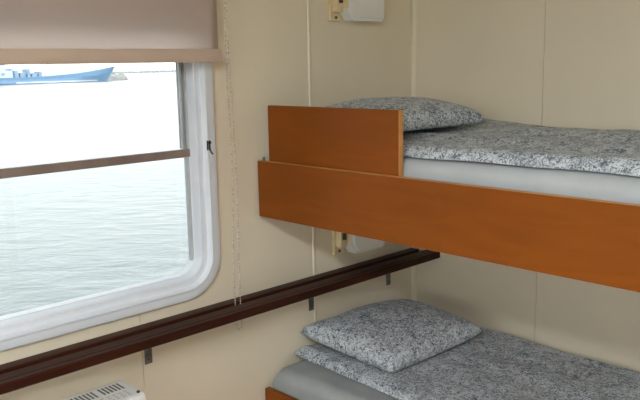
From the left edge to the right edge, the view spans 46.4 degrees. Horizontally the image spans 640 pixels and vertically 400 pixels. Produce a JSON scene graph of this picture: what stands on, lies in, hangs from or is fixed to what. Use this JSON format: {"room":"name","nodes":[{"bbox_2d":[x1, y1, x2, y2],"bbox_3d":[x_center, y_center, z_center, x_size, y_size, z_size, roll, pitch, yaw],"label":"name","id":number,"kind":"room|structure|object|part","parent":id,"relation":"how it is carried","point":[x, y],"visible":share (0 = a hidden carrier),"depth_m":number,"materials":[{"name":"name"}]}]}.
{"room":"ship cabin","nodes":[
{"label":"ship cabin","id":0,"kind":"room"},
{"bbox_2d":[0,0,411,399],"bbox_3d":[-1.038,0.202,1.821,3.900,2.300,0.090,-11,14,-43],"label":"wall","id":1,"kind":"structure","parent":0,"point":[268,39],"depth_m":2.54,"materials":[{"name":"beige paint"}]},
{"bbox_2d":[63,380,145,399],"bbox_3d":[-0.851,0.816,1.932,0.852,0.446,0.152,-11,14,-43],"label":"wall heater","id":2,"kind":"object","parent":1,"relation":"attached to","point":[118,390],"visible":1,"depth_m":2.13,"materials":[{"name":"metal"}]},
{"bbox_2d":[70,383,124,399],"bbox_3d":[-0.872,0.600,1.907,0.809,0.005,0.046,-11,14,-43],"label":"grille","id":3,"kind":"object","parent":2,"relation":"attached to","point":[108,390],"depth_m":2.14,"materials":[{"name":"white plastic"}]},
{"bbox_2d":[100,391,131,399],"bbox_3d":[-0.834,0.607,1.865,0.802,0.004,0.032,-11,14,-43],"label":"grille","id":4,"kind":"object","parent":2,"relation":"attached to","point":[117,395],"depth_m":2.11,"materials":[{"name":"grey metal"}]},
{"bbox_2d":[0,62,219,351],"bbox_3d":[-0.849,-0.059,1.923,1.393,0.922,0.094,-11,14,-43],"label":"window","id":5,"kind":"structure","parent":1,"relation":"in","point":[194,81],"depth_m":2.31,"materials":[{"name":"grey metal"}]},
{"bbox_3d":[-0.865,-0.064,1.937,1.254,0.026,0.018,-11,14,-43],"label":"sash rail","id":6,"kind":"part","parent":5,"relation":"part of","materials":[{"name":"brown wood"}]},
{"bbox_2d":[0,0,242,329],"bbox_3d":[-0.790,-0.142,1.862,1.455,1.361,0.044,-11,14,-43],"label":"roller blind","id":7,"kind":"object","parent":5,"relation":"attached to","point":[32,32],"visible":0.95,"depth_m":2.03,"materials":[{"name":"fabric"}]},
{"bbox_3d":[-0.280,-0.228,2.353,0.029,1.336,0.008,-11,14,-43],"label":"bead chain","id":8,"kind":"part","parent":7,"relation":"part of","materials":[{"name":"plastic"}]},
{"bbox_2d":[0,248,439,394],"bbox_3d":[-0.701,0.489,2.036,3.199,0.134,0.139,-11,14,-43],"label":"handrail","id":9,"kind":"object","parent":1,"relation":"attached to","point":[31,370],"visible":0.99,"depth_m":2.29,"materials":[{"name":"brown wood"}]},
{"bbox_2d":[307,0,316,344],"bbox_3d":[-0.025,0.021,2.722,0.014,2.300,0.004,-11,14,-43],"label":"trim","id":10,"kind":"structure","parent":1,"relation":"attached to","point":[308,1],"depth_m":2.65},
{"bbox_2d":[328,0,383,21],"bbox_3d":[0.136,-0.723,2.713,0.235,0.145,0.072,-11,14,-43],"label":"reading lamp","id":11,"kind":"object","parent":1,"relation":"attached to","point":[350,10],"visible":1,"depth_m":2.68,"materials":[{"name":"plastic"}]},
{"bbox_3d":[0.051,-0.714,2.671,0.053,0.145,0.014,-11,14,-43],"label":"mounting plate","id":12,"kind":"part","parent":11,"relation":"part of","materials":[{"name":"plastic"}]},
{"bbox_2d":[332,231,384,254],"bbox_3d":[0.153,0.123,2.865,0.235,0.145,0.072,-11,14,-43],"label":"reading lamp","id":13,"kind":"object","parent":1,"relation":"attached to","point":[352,243],"visible":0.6,"depth_m":2.81,"materials":[{"name":"plastic"}]},
{"bbox_3d":[0.068,0.132,2.823,0.053,0.145,0.014,-11,14,-43],"label":"mounting plate","id":14,"kind":"part","parent":13,"relation":"part of","materials":[{"name":"plastic"}]},
{"bbox_3d":[0.173,0.121,2.874,0.194,0.145,0.057,-11,14,-43],"label":"lamp shade","id":15,"kind":"part","parent":13,"relation":"part of","materials":[{"name":"white plastic"}]},
{"bbox_2d":[416,0,639,371],"bbox_3d":[1.382,0.090,2.178,0.090,2.300,2.930,-11,14,-43],"label":"wall","id":16,"kind":"structure","parent":0,"point":[550,63],"depth_m":2.69,"materials":[{"name":"beige paint"}]},
{"bbox_2d":[411,0,416,300],"bbox_3d":[0.392,-0.057,3.110,0.016,2.300,0.016,-11,14,-43],"label":"trim","id":17,"kind":"structure","parent":16,"relation":"attached to","point":[414,2],"depth_m":3.02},
{"bbox_2d":[258,105,639,291],"bbox_3d":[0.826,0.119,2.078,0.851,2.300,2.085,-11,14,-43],"label":"bunk","id":18,"kind":"object","parent":16,"relation":"attached to","point":[328,168],"visible":0.99,"depth_m":2.04,"materials":[{"name":"orange wood"}]},
{"bbox_2d":[403,156,639,203],"bbox_3d":[0.811,-0.035,2.084,0.793,0.187,2.000,-11,14,-43],"label":"mattress","id":19,"kind":"object","parent":18,"relation":"on","point":[565,182],"visible":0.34,"depth_m":1.83,"materials":[{"name":"white fabric"}]},
{"bbox_2d":[403,118,639,176],"bbox_3d":[0.808,-0.158,2.068,0.770,0.070,1.910,-11,14,-43],"label":"duvet","id":20,"kind":"object","parent":19,"relation":"on","point":[617,151],"visible":0.71,"depth_m":2.04,"materials":[{"name":"grey fabric"}]},
{"bbox_2d":[326,97,485,131],"bbox_3d":[0.248,-0.301,2.536,0.460,0.092,0.475,-11,14,-43],"label":"pillow","id":21,"kind":"object","parent":20,"relation":"on","point":[419,113],"visible":0.66,"depth_m":2.41,"materials":[{"name":"grey fabric"}]},
{"bbox_3d":[-0.026,1.534,1.025,4.080,0.080,2.930,-11,14,-43],"label":"floor","id":22,"kind":"structure","parent":0,"visible":0},
{"bbox_2d":[265,386,298,399],"bbox_3d":[0.823,0.944,2.238,0.840,0.580,2.044,-11,14,-43],"label":"bunk","id":23,"kind":"object","parent":22,"relation":"on","point":[271,393],"visible":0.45,"depth_m":2.60,"materials":[{"name":"orange wood"}]},
{"bbox_2d":[272,359,398,399],"bbox_3d":[0.819,0.729,2.218,0.810,0.166,2.006,-11,14,-43],"label":"mattress","id":24,"kind":"object","parent":23,"relation":"on","point":[305,379],"visible":0.15,"depth_m":2.52,"materials":[{"name":"grey fabric"}]},
{"bbox_2d":[294,327,639,399],"bbox_3d":[0.798,0.621,2.228,0.779,0.031,1.974,-11,14,-43],"label":"duvet","id":25,"kind":"object","parent":24,"relation":"on","point":[490,365],"visible":0.72,"depth_m":2.47,"materials":[{"name":"grey fabric"}]},
{"bbox_2d":[300,299,481,372],"bbox_3d":[0.286,0.465,2.756,0.555,0.116,0.461,-11,14,-43],"label":"pillow","id":26,"kind":"object","parent":25,"relation":"on","point":[391,336],"visible":1,"depth_m":2.64,"materials":[{"name":"grey fabric"}]},
{"label":"outside","id":27,"kind":"structure","parent":0,"visible":0},
{"bbox_2d":[0,69,188,315],"bbox_3d":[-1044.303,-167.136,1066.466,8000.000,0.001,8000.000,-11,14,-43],"label":"sea","id":28,"kind":"structure","parent":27,"point":[66,235],"depth_m":19.55,"materials":[{"name":"grey liquid"}]},
{"bbox_2d":[0,64,114,84],"bbox_3d":[-79.225,-34.657,204.106,56.090,6.800,11.375,-11,14,-43],"label":"cargo ship","id":29,"kind":"object","parent":28,"relation":"on","point":[7,76],"visible":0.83,"depth_m":206.34},
{"bbox_2d":[107,72,127,80],"bbox_3d":[-65.685,-38.885,235.677,10.322,3.046,6.348,-11,14,-43],"label":"breakwater","id":30,"kind":"object","parent":28,"relation":"in","point":[121,76],"visible":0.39,"depth_m":235.42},
{"bbox_2d":[112,70,175,73],"bbox_3d":[-112.452,-129.431,746.602,230.796,2.586,47.782,-11,14,-43],"label":"pier","id":31,"kind":"structure","parent":28,"relation":"on","point":[157,71],"depth_m":708.36,"materials":[{"name":"grey concrete"}]}
]}

